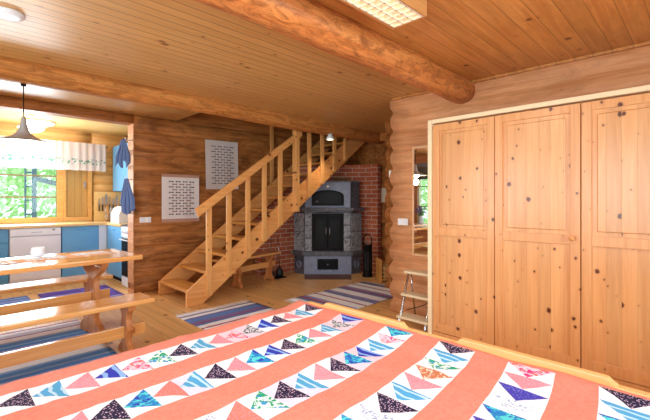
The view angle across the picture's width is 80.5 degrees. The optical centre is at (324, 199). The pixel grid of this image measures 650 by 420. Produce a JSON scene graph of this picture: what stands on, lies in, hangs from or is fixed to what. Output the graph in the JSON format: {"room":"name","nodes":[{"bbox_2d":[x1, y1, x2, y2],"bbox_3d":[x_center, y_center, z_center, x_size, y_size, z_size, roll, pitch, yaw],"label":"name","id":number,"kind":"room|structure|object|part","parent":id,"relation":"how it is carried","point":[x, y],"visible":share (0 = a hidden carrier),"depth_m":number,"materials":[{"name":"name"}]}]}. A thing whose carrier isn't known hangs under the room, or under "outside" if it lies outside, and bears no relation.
{"room":"traditional dwelling","nodes":[
{"label":"traditional dwelling","id":0,"kind":"room"},
{"bbox_2d":[0,123,127,223],"bbox_3d":[-4.969,0.060,5.635,0.208,2.400,4.200,0,0,45],"label":"wall","id":1,"kind":"structure","parent":0,"point":[101,181],"depth_m":6.54,"materials":[{"name":"brown wood"}]},
{"bbox_2d":[0,169,62,223],"bbox_3d":[-4.841,-0.270,5.670,0.100,1.240,1.630,0,0,45],"label":"window","id":2,"kind":"structure","parent":1,"relation":"in","point":[59,173],"depth_m":6.09,"materials":[{"name":"brown wood"}]},
{"bbox_2d":[63,170,91,221],"bbox_3d":[-4.113,-0.270,6.381,0.132,1.240,0.405,0,0,45],"label":"door","id":3,"kind":"structure","parent":1,"relation":"in","point":[77,184],"depth_m":6.37,"materials":[{"name":"brown wood"}]},
{"bbox_3d":[-4.122,-0.270,6.373,0.030,1.100,0.310,0,0,45],"label":"panel","id":4,"kind":"part","parent":3,"relation":"part of","materials":[{"name":"brown wood"}]},
{"bbox_2d":[94,192,121,220],"bbox_3d":[-3.746,0.107,6.676,0.013,0.495,0.480,0,0,45],"label":"board","id":5,"kind":"object","parent":1,"relation":"attached to","point":[98,215],"visible":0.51,"depth_m":6.59,"materials":[{"name":"beige wood"}]},
{"bbox_2d":[97,201,119,203],"bbox_3d":[-3.734,0.043,6.664,0.021,0.035,0.400,0,0,45],"label":"rack","id":6,"kind":"object","parent":5,"relation":"attached to","point":[97,201],"visible":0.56,"depth_m":6.61,"materials":[{"name":"brown wood"}]},
{"bbox_2d":[0,95,133,124],"bbox_3d":[-3.866,-1.080,3.938,0.204,0.120,3.545,0,0,45],"label":"beam","id":7,"kind":"structure","parent":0,"point":[6,102],"depth_m":4.58,"materials":[{"name":"brown wood"}]},
{"bbox_2d":[0,271,427,353],"bbox_3d":[-0.756,1.310,3.568,9.100,0.100,7.400,0,0,45],"label":"floor","id":8,"kind":"structure","parent":0,"point":[162,324],"depth_m":4.77,"materials":[{"name":"brown wood"}]},
{"bbox_2d":[0,229,8,284],"bbox_3d":[-4.746,0.830,5.262,0.550,0.860,0.585,0,0,45],"label":"base cabinet","id":9,"kind":"object","parent":8,"relation":"on","point":[4,233],"visible":0.59,"depth_m":5.24,"materials":[{"name":"blue paint"}]},
{"bbox_3d":[-4.558,0.495,5.075,0.020,0.182,0.579,0,0,45],"label":"drawer","id":10,"kind":"part","parent":9,"relation":"part of","materials":[{"name":"blue paint"}]},
{"bbox_3d":[-4.558,0.685,5.075,0.020,0.182,0.579,0,0,45],"label":"drawer","id":11,"kind":"part","parent":9,"relation":"part of","materials":[{"name":"blue paint"}]},
{"bbox_3d":[-4.558,1.065,5.075,0.020,0.182,0.579,0,0,45],"label":"drawer","id":12,"kind":"part","parent":9,"relation":"part of","materials":[{"name":"blue paint"}]},
{"bbox_2d":[0,221,110,228],"bbox_3d":[-4.145,0.379,5.867,0.590,0.038,2.490,0,0,45],"label":"countertop","id":13,"kind":"structure","parent":9,"relation":"on","point":[87,223],"depth_m":5.67,"materials":[{"name":"brown wood"}]},
{"bbox_2d":[104,206,111,221],"bbox_3d":[-3.652,0.235,6.470,0.110,0.251,0.111,0,0,45],"label":"jar","id":14,"kind":"object","parent":13,"relation":"on","point":[107,218],"visible":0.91,"depth_m":6.44,"materials":[{"name":"brown ceramic"}]},
{"bbox_2d":[0,296,30,305],"bbox_3d":[-3.714,1.254,4.278,1.430,0.011,0.805,0,0,45],"label":"rag rug","id":15,"kind":"object","parent":8,"relation":"on","point":[17,299],"visible":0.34,"depth_m":4.78,"materials":[{"name":"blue fabric"}]},
{"bbox_2d":[9,227,60,283],"bbox_3d":[-4.329,0.825,5.690,0.599,0.850,0.600,0,0,45],"label":"dishwasher","id":16,"kind":"object","parent":8,"relation":"on","point":[21,241],"visible":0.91,"depth_m":5.46,"materials":[{"name":"white metal"}]},
{"bbox_3d":[-4.131,0.458,5.494,0.036,0.105,0.592,0,0,45],"label":"control panel","id":17,"kind":"part","parent":16,"relation":"part of","materials":[{"name":"white plastic"}]},
{"bbox_2d":[0,272,112,317],"bbox_3d":[-2.975,1.035,3.595,0.270,0.450,1.750,0,0,42],"label":"bench","id":18,"kind":"object","parent":8,"relation":"on","point":[23,286],"visible":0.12,"depth_m":3.77,"materials":[{"name":"brown wood"}]},
{"bbox_3d":[-2.975,0.829,3.595,0.270,0.038,1.750,0,0,42],"label":"seat","id":19,"kind":"part","parent":18,"relation":"part of","materials":[{"name":"brown wood"}]},
{"bbox_2d":[0,319,116,385],"bbox_3d":[-2.090,1.254,2.870,2.440,0.011,0.935,0,0,45],"label":"rag rug","id":20,"kind":"object","parent":8,"relation":"on","point":[9,341],"visible":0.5,"depth_m":3.19,"materials":[{"name":"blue fabric"}]},
{"bbox_2d":[0,249,142,332],"bbox_3d":[-2.587,0.885,3.091,0.720,0.750,1.900,0,0,41],"label":"dining table","id":21,"kind":"object","parent":20,"relation":"on","point":[94,267],"visible":0.74,"depth_m":3.39,"materials":[{"name":"brown wood"}]},
{"bbox_2d":[0,251,116,264],"bbox_3d":[-2.471,0.508,3.295,0.270,0.002,1.200,0,0,41],"label":"table runner","id":22,"kind":"object","parent":21,"relation":"on","point":[66,255],"visible":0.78,"depth_m":3.33,"materials":[{"name":"fabric"}]},
{"bbox_2d":[0,261,16,264],"bbox_3d":[-2.618,0.505,3.025,0.180,0.003,0.280,0,0,38],"label":"placemat","id":23,"kind":"object","parent":22,"relation":"on","point":[3,262],"visible":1,"depth_m":3.09,"materials":[{"name":"white fabric"}]},
{"bbox_2d":[30,247,45,256],"bbox_3d":[-2.551,0.462,3.420,0.116,0.083,0.116,0,0,45],"label":"bowl","id":24,"kind":"object","parent":22,"relation":"on","point":[35,251],"visible":1,"depth_m":3.38,"materials":[{"name":"white ceramic"}]},
{"bbox_2d":[24,255,65,260],"bbox_3d":[-2.443,0.505,3.350,0.180,0.003,0.280,0,0,38],"label":"placemat","id":25,"kind":"object","parent":22,"relation":"on","point":[55,256],"visible":1,"depth_m":3.36,"materials":[{"name":"white fabric"}]},
{"bbox_2d":[71,251,109,255],"bbox_3d":[-2.231,0.505,3.642,0.180,0.003,0.280,0,0,38],"label":"placemat","id":26,"kind":"object","parent":22,"relation":"on","point":[94,252],"visible":1,"depth_m":3.61,"materials":[{"name":"white fabric"}]},
{"bbox_3d":[-2.162,0.906,3.584,0.576,0.708,0.048,0,0,41],"label":"leg","id":27,"kind":"part","parent":21,"relation":"part of","materials":[{"name":"brown wood"}]},
{"bbox_2d":[0,292,154,368],"bbox_3d":[-2.091,1.035,2.660,0.290,0.450,1.700,0,0,42],"label":"bench","id":28,"kind":"object","parent":20,"relation":"on","point":[127,303],"visible":0.95,"depth_m":2.87,"materials":[{"name":"brown wood"}]},
{"bbox_3d":[-2.091,0.829,2.660,0.290,0.038,1.700,0,0,42],"label":"seat","id":29,"kind":"part","parent":28,"relation":"part of","materials":[{"name":"brown wood"}]},
{"bbox_3d":[-1.633,1.054,3.163,0.232,0.412,0.048,0,0,42],"label":"leg","id":30,"kind":"part","parent":28,"relation":"part of","materials":[{"name":"brown wood"}]},
{"bbox_2d":[61,225,98,276],"bbox_3d":[-3.921,0.830,6.067,0.587,0.860,0.490,0,0,45],"label":"base cabinet","id":31,"kind":"object","parent":8,"relation":"on","point":[73,238],"visible":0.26,"depth_m":5.85,"materials":[{"name":"blue paint"}]},
{"bbox_2d":[38,285,124,298],"bbox_3d":[-3.088,1.254,4.945,1.380,0.011,0.816,0,0,45],"label":"rag rug","id":32,"kind":"object","parent":8,"relation":"on","point":[113,293],"visible":0.3,"depth_m":5.19,"materials":[{"name":"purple fabric"}]},
{"bbox_2d":[99,225,106,272],"bbox_3d":[-3.545,0.830,6.117,0.050,0.860,0.110,0,0,45],"label":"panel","id":33,"kind":"object","parent":8,"relation":"on","point":[102,228],"visible":0.4,"depth_m":6.11,"materials":[{"name":"white wood"}]},
{"bbox_2d":[107,225,122,282],"bbox_3d":[-3.038,0.830,6.081,0.680,0.860,0.627,0,0,45],"label":"base cabinet","id":34,"kind":"object","parent":8,"relation":"on","point":[113,232],"visible":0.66,"depth_m":5.87,"materials":[{"name":"blue paint"}]},
{"bbox_2d":[106,222,127,226],"bbox_3d":[-3.029,0.379,6.087,0.685,0.038,0.605,0,0,45],"label":"countertop","id":35,"kind":"structure","parent":34,"relation":"on","point":[109,223],"depth_m":5.88,"materials":[{"name":"brown wood"}]},
{"bbox_2d":[111,206,127,222],"bbox_3d":[-3.217,0.230,6.157,0.400,0.260,0.311,0,0,45],"label":"bin","id":36,"kind":"object","parent":35,"relation":"on","point":[117,216],"visible":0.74,"depth_m":5.99,"materials":[{"name":"white ceramic"}]},
{"bbox_2d":[119,224,127,286],"bbox_3d":[-2.640,0.810,5.666,0.450,0.900,0.634,0,0,45],"label":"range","id":37,"kind":"object","parent":8,"relation":"on","point":[124,230],"visible":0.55,"depth_m":5.52,"materials":[{"name":"white metal"}]},
{"bbox_3d":[-2.821,0.465,5.483,0.440,0.150,0.030,0,0,45],"label":"control panel","id":38,"kind":"part","parent":37,"relation":"part of","materials":[{"name":"white metal"}]},
{"bbox_3d":[-2.820,0.830,5.485,0.440,0.540,0.025,0,0,45],"label":"oven door","id":39,"kind":"part","parent":37,"relation":"part of","materials":[{"name":"black glass"}]},
{"bbox_3d":[-2.820,1.175,5.485,0.440,0.130,0.025,0,0,45],"label":"drawer","id":40,"kind":"part","parent":37,"relation":"part of","materials":[{"name":"white metal"}]},
{"bbox_2d":[176,300,275,329],"bbox_3d":[-0.712,1.254,3.904,1.740,0.011,0.925,0,0,45],"label":"rag rug","id":41,"kind":"object","parent":8,"relation":"on","point":[208,318],"visible":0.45,"depth_m":4.20,"materials":[{"name":"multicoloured fabric"}]},
{"bbox_2d":[212,250,280,288],"bbox_3d":[-1.137,1.040,5.712,0.260,0.440,1.150,0,0,35],"label":"bench","id":42,"kind":"object","parent":8,"relation":"on","point":[268,255],"visible":0.72,"depth_m":5.84,"materials":[{"name":"brown wood"}]},
{"bbox_3d":[-1.265,1.057,5.527,0.208,0.406,0.048,0,0,35],"label":"leg","id":43,"kind":"part","parent":42,"relation":"part of","materials":[{"name":"brown wood"}]},
{"bbox_3d":[-1.137,0.837,5.712,0.260,0.034,1.150,0,0,35],"label":"seat","id":44,"kind":"part","parent":42,"relation":"part of","materials":[{"name":"brown wood"}]},
{"bbox_3d":[-0.889,1.057,6.069,0.208,0.406,0.048,0,0,35],"label":"leg","id":45,"kind":"part","parent":42,"relation":"part of","materials":[{"name":"brown wood"}]},
{"bbox_2d":[158,130,364,306],"bbox_3d":[-0.707,-0.063,5.971,0.925,2.646,3.360,0,0,45],"label":"staircase","id":46,"kind":"structure","parent":8,"relation":"on","point":[197,293],"depth_m":5.37,"materials":[{"name":"brown wood"}]},
{"bbox_3d":[-0.940,-0.429,5.126,0.045,1.258,1.672,0,0,45],"label":"handrail","id":47,"kind":"part","parent":46,"relation":"part of","materials":[{"name":"brown wood"}]},
{"bbox_3d":[-0.427,-0.464,5.656,0.085,1.271,0.068,0,0,45],"label":"newel post","id":48,"kind":"part","parent":46,"relation":"part of","materials":[{"name":"brown wood"}]},
{"bbox_2d":[304,274,350,279],"bbox_3d":[0.047,1.256,6.279,0.790,0.008,0.400,0,0,0],"label":"plate","id":49,"kind":"object","parent":8,"relation":"on","point":[307,276],"visible":1,"depth_m":6.29,"materials":[{"name":"brown metal"}]},
{"bbox_2d":[292,181,363,273],"bbox_3d":[0.047,0.468,6.604,1.250,1.585,0.372,0,0,0],"label":"stove","id":50,"kind":"object","parent":8,"relation":"on","point":[327,235],"visible":0.98,"depth_m":6.49,"materials":[{"name":"grey stone"}]},
{"bbox_3d":[-0.070,0.547,6.468,0.217,0.545,0.027,0,0,0],"label":"fire door","id":51,"kind":"part","parent":50,"relation":"part of","materials":[{"name":"black metal"}]},
{"bbox_3d":[-0.070,0.545,6.453,0.147,0.430,0.005,0,0,0],"label":"glass","id":52,"kind":"part","parent":50,"relation":"part of","materials":[{"name":"black glass"}]},
{"bbox_3d":[0.047,1.105,6.503,0.800,0.310,0.032,0,0,0],"label":"panel","id":53,"kind":"part","parent":50,"relation":"part of","materials":[{"name":"grey stone"}]},
{"bbox_3d":[0.047,1.085,6.474,0.350,0.180,0.026,0,0,0],"label":"ash door","id":54,"kind":"part","parent":50,"relation":"part of","materials":[{"name":"black metal"}]},
{"bbox_3d":[0.047,-0.037,6.500,0.540,0.265,0.026,0,0,0],"label":"oven door","id":55,"kind":"part","parent":50,"relation":"part of","materials":[{"name":"black metal"}]},
{"bbox_3d":[0.047,0.545,6.495,0.536,0.630,0.030,0,0,0],"label":"door frame","id":56,"kind":"part","parent":50,"relation":"part of","materials":[{"name":"black metal"}]},
{"bbox_3d":[0.164,0.547,6.468,0.217,0.545,0.027,0,0,0],"label":"fire door","id":57,"kind":"part","parent":50,"relation":"part of","materials":[{"name":"black metal"}]},
{"bbox_3d":[0.164,0.545,6.453,0.147,0.430,0.005,0,0,0],"label":"glass","id":58,"kind":"part","parent":50,"relation":"part of","materials":[{"name":"black glass"}]},
{"bbox_2d":[332,177,349,180],"bbox_3d":[0.267,-0.370,6.638,0.322,0.070,0.121,0,0,0],"label":"garland","id":59,"kind":"object","parent":50,"relation":"on","point":[338,179],"visible":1,"depth_m":6.62,"materials":[{"name":"wicker"}]},
{"bbox_2d":[286,281,392,308],"bbox_3d":[0.367,1.254,5.060,0.894,0.011,1.630,0,0,45],"label":"rag rug","id":60,"kind":"object","parent":8,"relation":"on","point":[361,294],"visible":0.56,"depth_m":5.03,"materials":[{"name":"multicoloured fabric"}]},
{"bbox_2d":[362,234,372,276],"bbox_3d":[0.701,0.910,6.330,0.170,0.699,0.170,0,0,0],"label":"holder","id":61,"kind":"object","parent":8,"relation":"on","point":[367,248],"visible":1,"depth_m":6.26,"materials":[{"name":"black metal"}]},
{"bbox_2d":[308,301,430,335],"bbox_3d":[-0.518,0.849,1.526,0.898,0.822,2.118,0,0,45],"label":"bed","id":62,"kind":"object","parent":8,"relation":"on","point":[377,318],"visible":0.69,"depth_m":2.21,"materials":[{"name":"brown wood"}]},
{"bbox_2d":[376,258,386,281],"bbox_3d":[0.972,1.090,6.020,0.284,0.340,0.280,0,0,-7],"label":"stand","id":63,"kind":"object","parent":8,"relation":"on","point":[379,278],"visible":0.49,"depth_m":5.92,"materials":[{"name":"brown wood"}]},
{"bbox_2d":[396,269,427,331],"bbox_3d":[0.950,0.995,3.846,0.350,0.534,0.338,0,0,45],"label":"step stool","id":64,"kind":"object","parent":8,"relation":"on","point":[406,316],"visible":0.59,"depth_m":3.85,"materials":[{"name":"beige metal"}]},
{"bbox_3d":[0.810,0.993,3.912,0.022,0.524,0.234,0,0,45],"label":"leg","id":65,"kind":"part","parent":64,"relation":"part of","materials":[{"name":"silver metal"}]},
{"bbox_3d":[0.928,1.005,4.031,0.018,0.513,0.107,0,0,45],"label":"leg","id":66,"kind":"part","parent":64,"relation":"part of","materials":[{"name":"silver metal"}]},
{"bbox_3d":[1.016,0.993,3.708,0.022,0.524,0.234,0,0,45],"label":"leg","id":67,"kind":"part","parent":64,"relation":"part of","materials":[{"name":"silver metal"}]},
{"bbox_2d":[428,85,649,392],"bbox_3d":[2.123,0.258,2.672,2.950,2.004,0.385,0,0,45],"label":"wardrobe","id":68,"kind":"object","parent":8,"relation":"on","point":[539,220],"visible":0.88,"depth_m":2.90,"materials":[{"name":"brown wood"}]},
{"bbox_3d":[0.999,0.258,3.607,0.038,2.004,0.072,0,0,45],"label":"trim post","id":69,"kind":"part","parent":68,"relation":"part of","materials":[{"name":"beige wood"}]},
{"bbox_3d":[1.211,-0.190,3.388,0.443,0.894,0.016,0,0,45],"label":"panel","id":70,"kind":"part","parent":68,"relation":"part of","materials":[{"name":"brown wood"}]},
{"bbox_3d":[1.215,0.731,3.391,0.443,0.813,0.006,0,0,45],"label":"panel","id":71,"kind":"part","parent":68,"relation":"part of","materials":[{"name":"brown wood"}]},
{"bbox_3d":[1.210,0.260,3.387,0.563,1.910,0.022,0,0,45],"label":"door","id":72,"kind":"part","parent":68,"relation":"part of","materials":[{"name":"brown wood"}]},
{"bbox_3d":[1.624,-0.190,2.970,0.479,0.894,0.016,0,0,45],"label":"panel","id":73,"kind":"part","parent":68,"relation":"part of","materials":[{"name":"brown wood"}]},
{"bbox_3d":[1.627,0.731,2.974,0.479,0.813,0.006,0,0,45],"label":"panel","id":74,"kind":"part","parent":68,"relation":"part of","materials":[{"name":"brown wood"}]},
{"bbox_3d":[1.623,0.260,2.970,0.599,1.910,0.022,0,0,45],"label":"door","id":75,"kind":"part","parent":68,"relation":"part of","materials":[{"name":"brown wood"}]},
{"bbox_3d":[2.046,-0.726,2.568,2.912,0.036,0.072,0,0,45],"label":"trim","id":76,"kind":"part","parent":68,"relation":"part of","materials":[{"name":"beige wood"}]},
{"bbox_3d":[2.054,0.260,2.550,0.591,1.910,0.022,0,0,45],"label":"door","id":77,"kind":"part","parent":68,"relation":"part of","materials":[{"name":"brown wood"}]},
{"bbox_3d":[2.054,-0.190,2.551,0.471,0.894,0.016,0,0,45],"label":"panel","id":78,"kind":"part","parent":68,"relation":"part of","materials":[{"name":"brown wood"}]},
{"bbox_3d":[2.058,0.731,2.555,0.471,0.813,0.006,0,0,45],"label":"panel","id":79,"kind":"part","parent":68,"relation":"part of","materials":[{"name":"brown wood"}]},
{"bbox_2d":[429,334,649,397],"bbox_3d":[0.121,0.849,0.892,0.898,0.822,2.118,0,0,45],"label":"bed","id":80,"kind":"object","parent":8,"relation":"on","point":[600,378],"visible":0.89,"depth_m":1.57,"materials":[{"name":"brown wood"}]},
{"bbox_3d":[-0.787,1.257,6.234,0.190,0.006,0.290,0,0,45],"label":"floor plate","id":81,"kind":"object","parent":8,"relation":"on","visible":0},
{"bbox_2d":[276,236,282,276],"bbox_3d":[-0.746,0.924,6.300,0.124,0.660,0.124,0,0,0],"label":"broom","id":82,"kind":"object","parent":81,"relation":"on","point":[279,272],"visible":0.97,"depth_m":6.26,"materials":[{"name":"black plastic"}]},
{"bbox_2d":[128,113,325,292],"bbox_3d":[-1.254,-0.590,6.549,0.234,3.700,3.868,0,0,45],"label":"wall","id":83,"kind":"structure","parent":0,"point":[161,146],"depth_m":5.63,"materials":[{"name":"brown wood"}]},
{"bbox_2d":[128,124,133,293],"bbox_3d":[-2.627,0.120,5.197,0.210,2.280,0.012,0,0,45],"label":"trim","id":84,"kind":"structure","parent":83,"relation":"attached to","point":[130,127],"depth_m":5.16,"materials":[{"name":"brown wood"}]},
{"bbox_2d":[139,217,150,222],"bbox_3d":[-2.440,0.270,5.218,0.019,0.075,0.150,0,0,45],"label":"light switch","id":85,"kind":"object","parent":83,"relation":"attached to","point":[141,219],"visible":1,"depth_m":5.21,"materials":[{"name":"white plastic"}]},
{"bbox_2d":[270,126,273,182],"bbox_3d":[-0.931,-0.240,6.728,0.040,3.000,0.060,0,0,45],"label":"trim","id":86,"kind":"structure","parent":83,"relation":"attached to","point":[271,127],"depth_m":6.71,"materials":[{"name":"brown wood"}]},
{"bbox_2d":[255,164,380,275],"bbox_3d":[-0.103,0.320,6.597,1.360,1.880,1.700,0,0,45],"label":"brick wall","id":87,"kind":"structure","parent":0,"point":[369,176],"depth_m":6.73,"materials":[{"name":"red brick"}]},
{"bbox_2d":[0,0,649,136],"bbox_3d":[-0.756,-1.190,3.568,9.100,0.100,7.400,0,0,45],"label":"ceiling","id":88,"kind":"structure","parent":0,"point":[191,47],"depth_m":2.89,"materials":[{"name":"brown wood"}]},
{"bbox_2d":[0,6,25,21],"bbox_3d":[-1.932,-1.129,2.340,0.170,0.023,0.170,0,0,45],"label":"ceiling lamp","id":89,"kind":"object","parent":88,"relation":"attached to","point":[6,13],"visible":1,"depth_m":2.33,"materials":[{"name":"white ceramic"}]},
{"bbox_2d":[17,114,44,132],"bbox_3d":[-3.937,-1.022,5.147,0.300,0.235,0.300,0,0,45],"label":"ceiling lamp","id":90,"kind":"object","parent":88,"relation":"hanging from","point":[33,129],"visible":0.84,"depth_m":5.12,"materials":[{"name":"white ceramic"}]},
{"bbox_3d":[-3.937,-1.055,5.147,0.080,0.170,0.080,0,0,45],"label":"stem","id":91,"kind":"part","parent":90,"relation":"part of","materials":[{"name":"white ceramic"}]},
{"bbox_3d":[-3.937,-0.940,5.147,0.300,0.070,0.300,0,0,45],"label":"lamp shade","id":92,"kind":"part","parent":90,"relation":"part of","materials":[{"name":"white glass"}]},
{"bbox_2d":[20,118,54,126],"bbox_3d":[-4.151,-1.103,5.556,0.410,0.075,0.410,0,0,45],"label":"ceiling lamp","id":93,"kind":"object","parent":88,"relation":"attached to","point":[35,122],"visible":0.83,"depth_m":5.47,"materials":[{"name":"white ceramic"}]},
{"bbox_2d":[0,56,383,143],"bbox_3d":[-1.480,-1.069,4.286,0.251,0.182,7.000,0,0,45],"label":"beam","id":94,"kind":"structure","parent":88,"relation":"attached to","point":[12,70],"depth_m":3.89,"materials":[{"name":"brown wood"}]},
{"bbox_2d":[0,84,54,146],"bbox_3d":[-2.551,-0.718,3.250,0.444,0.545,0.444,0,0,45],"label":"pendant lamp","id":95,"kind":"object","parent":94,"relation":"hanging from","point":[23,137],"visible":0.99,"depth_m":3.23,"materials":[{"name":"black metal"}]},
{"bbox_3d":[-2.551,-0.845,3.250,0.007,0.290,0.007,0,0,-23],"label":"cord","id":96,"kind":"part","parent":95,"relation":"part of","materials":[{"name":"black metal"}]},
{"bbox_3d":[-2.551,-0.497,3.250,0.156,0.105,0.156,0,0,45],"label":"bulb","id":97,"kind":"part","parent":95,"relation":"part of","materials":[{"name":"white glass"}]},
{"bbox_3d":[-2.551,-0.598,3.250,0.444,0.225,0.444,0,0,45],"label":"lamp shade","id":98,"kind":"part","parent":95,"relation":"part of","materials":[{"name":"white metal"}]},
{"bbox_2d":[326,133,333,139],"bbox_3d":[0.076,-0.954,5.799,0.116,0.096,0.116,0,0,45],"label":"spot lamp","id":99,"kind":"object","parent":94,"relation":"attached to","point":[329,137],"visible":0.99,"depth_m":5.76,"materials":[{"name":"white metal"}]},
{"bbox_2d":[194,0,474,103],"bbox_3d":[-0.444,-1.056,1.969,0.266,0.228,5.171,0,0,45],"label":"beam","id":100,"kind":"structure","parent":88,"relation":"attached to","point":[312,23],"depth_m":2.43,"materials":[{"name":"brown wood"}]},
{"bbox_2d":[341,0,426,28],"bbox_3d":[0.062,-1.093,1.830,0.230,0.095,1.245,0,0,45],"label":"ceiling light","id":101,"kind":"object","parent":88,"relation":"attached to","point":[394,14],"visible":1,"depth_m":2.14,"materials":[{"name":"white plastic"}]},
{"bbox_2d":[380,132,387,141],"bbox_3d":[1.230,-1.070,6.386,0.650,0.140,0.200,0,0,45],"label":"beam","id":102,"kind":"structure","parent":88,"relation":"attached to","point":[382,135],"depth_m":6.50,"materials":[{"name":"brown wood"}]},
{"bbox_2d":[326,141,387,264],"bbox_3d":[0.900,0.060,6.955,2.320,2.400,0.157,0,0,45],"label":"wall","id":103,"kind":"structure","parent":0,"point":[369,153],"depth_m":6.82,"materials":[{"name":"brown wood"}]},
{"bbox_2d":[381,188,386,201],"bbox_3d":[1.030,-0.085,6.717,0.120,0.250,0.004,0,0,45],"label":"paper notice","id":104,"kind":"object","parent":103,"relation":"attached to","point":[383,190],"visible":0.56,"depth_m":6.72,"materials":[{"name":"beige paper"}]},
{"bbox_2d":[385,120,392,288],"bbox_3d":[1.264,0.060,5.778,0.165,2.400,1.016,0,0,45],"label":"wall","id":105,"kind":"structure","parent":0,"point":[388,186],"depth_m":5.45,"materials":[{"name":"brown wood"}]},
{"bbox_2d":[389,45,649,316],"bbox_3d":[2.211,0.060,3.054,3.963,2.400,0.231,0,0,45],"label":"wall","id":106,"kind":"structure","parent":0,"point":[410,117],"depth_m":3.83,"materials":[{"name":"brown wood"}]},
{"bbox_2d":[398,218,407,224],"bbox_3d":[0.859,0.240,4.230,0.130,0.075,0.019,0,0,45],"label":"light switch","id":107,"kind":"object","parent":106,"relation":"attached to","point":[401,221],"visible":1,"depth_m":4.23,"materials":[{"name":"white plastic"}]},
{"bbox_2d":[412,145,427,256],"bbox_3d":[1.063,0.013,4.024,0.330,1.165,0.022,0,0,45],"label":"wall mirror","id":108,"kind":"object","parent":106,"relation":"attached to","point":[419,153],"visible":0.56,"depth_m":4.07,"materials":[{"name":"brown mirror"}]},
{"bbox_2d":[392,41,649,100],"bbox_3d":[2.115,-1.129,2.983,3.800,0.022,0.045,0,0,45],"label":"trim","id":109,"kind":"structure","parent":106,"relation":"attached to","point":[647,43],"depth_m":3.18,"materials":[{"name":"brown wood"}]},
{"bbox_3d":[-2.843,0.060,6.448,1.880,2.400,0.150,0,0,45],"label":"wall","id":110,"kind":"structure","parent":0,"visible":0},
{"bbox_2d":[113,143,127,191],"bbox_3d":[-3.143,-0.540,6.387,1.260,0.780,0.340,0,0,45],"label":"upper cabinet","id":111,"kind":"object","parent":110,"relation":"attached to","point":[119,174],"visible":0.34,"depth_m":6.49,"materials":[{"name":"blue paint"}]},
{"bbox_3d":[-4.633,-0.905,5.729,0.093,0.044,2.607,0,0,45],"label":"curtain rod","id":112,"kind":"object","parent":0,"visible":0},
{"bbox_2d":[0,135,105,171],"bbox_3d":[-4.611,-0.711,5.681,0.058,0.459,2.470,0,0,45],"label":"curtain valance","id":113,"kind":"object","parent":112,"relation":"hanging from","point":[64,155],"visible":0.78,"depth_m":6.08,"materials":[{"name":"white fabric"}]},
{"label":"outside","id":114,"kind":"structure","parent":0,"visible":0},
{"bbox_3d":[-18.776,2.010,18.630,37.100,0.100,60.000,0,0,45],"label":"ground","id":115,"kind":"structure","parent":114,"visible":0},
{"bbox_2d":[0,167,47,217],"bbox_3d":[-12.905,-1.019,13.252,5.657,5.963,5.615,0,0,45],"label":"tree","id":116,"kind":"object","parent":115,"relation":"on","point":[3,169],"visible":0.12,"depth_m":14.21,"materials":[{"name":"green plant"}]},
{"bbox_2d":[0,167,55,217],"bbox_3d":[-7.731,-0.463,11.352,3.857,4.853,3.850,0,0,45],"label":"tree","id":117,"kind":"object","parent":115,"relation":"on","point":[20,170],"visible":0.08,"depth_m":10.54,"materials":[{"name":"green plant"}]},
{"bbox_2d":[24,168,55,217],"bbox_3d":[-4.742,0.360,6.508,0.060,3.200,0.560,0,0,45],"label":"porch post","id":118,"kind":"object","parent":115,"relation":"on","point":[35,179],"visible":0.2,"depth_m":6.38,"materials":[{"name":"blue paint"}]},
{"bbox_3d":[-4.883,0.360,6.366,0.060,3.200,0.160,0,0,45],"label":"post","id":119,"kind":"part","parent":118,"relation":"part of","materials":[{"name":"blue paint"}]},
{"bbox_3d":[-2.622,-0.808,5.117,0.025,0.051,0.096,0,0,45],"label":"wall hook","id":120,"kind":"object","parent":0,"visible":0},
{"bbox_2d":[115,139,130,167],"bbox_3d":[-2.661,-0.611,5.056,0.182,0.382,0.061,0,0,0],"label":"hanging cloth","id":121,"kind":"object","parent":120,"relation":"hanging from","point":[123,154],"visible":1,"depth_m":5.04,"materials":[{"name":"blue fabric"}]},
{"bbox_3d":[-2.622,-0.288,5.117,0.025,0.051,0.096,0,0,45],"label":"wall hook","id":122,"kind":"object","parent":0,"visible":0},
{"bbox_2d":[120,178,134,214],"bbox_3d":[-2.582,-0.041,5.026,0.190,0.481,0.061,0,0,0],"label":"hanging cloth","id":123,"kind":"object","parent":122,"relation":"hanging from","point":[127,200],"visible":1,"depth_m":5.01,"materials":[{"name":"blue fabric"}]},
{"bbox_3d":[-0.524,0.844,1.520,0.830,0.228,1.990,0,0,45],"label":"mattress","id":124,"kind":"object","parent":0,"visible":0},
{"bbox_2d":[0,300,649,419],"bbox_3d":[-0.113,0.806,1.292,2.117,0.253,1.822,0,0,45],"label":"patchwork quilt","id":125,"kind":"object","parent":124,"relation":"on","point":[299,360],"visible":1,"depth_m":1.47,"materials":[{"name":"multicoloured fabric"}]}
]}

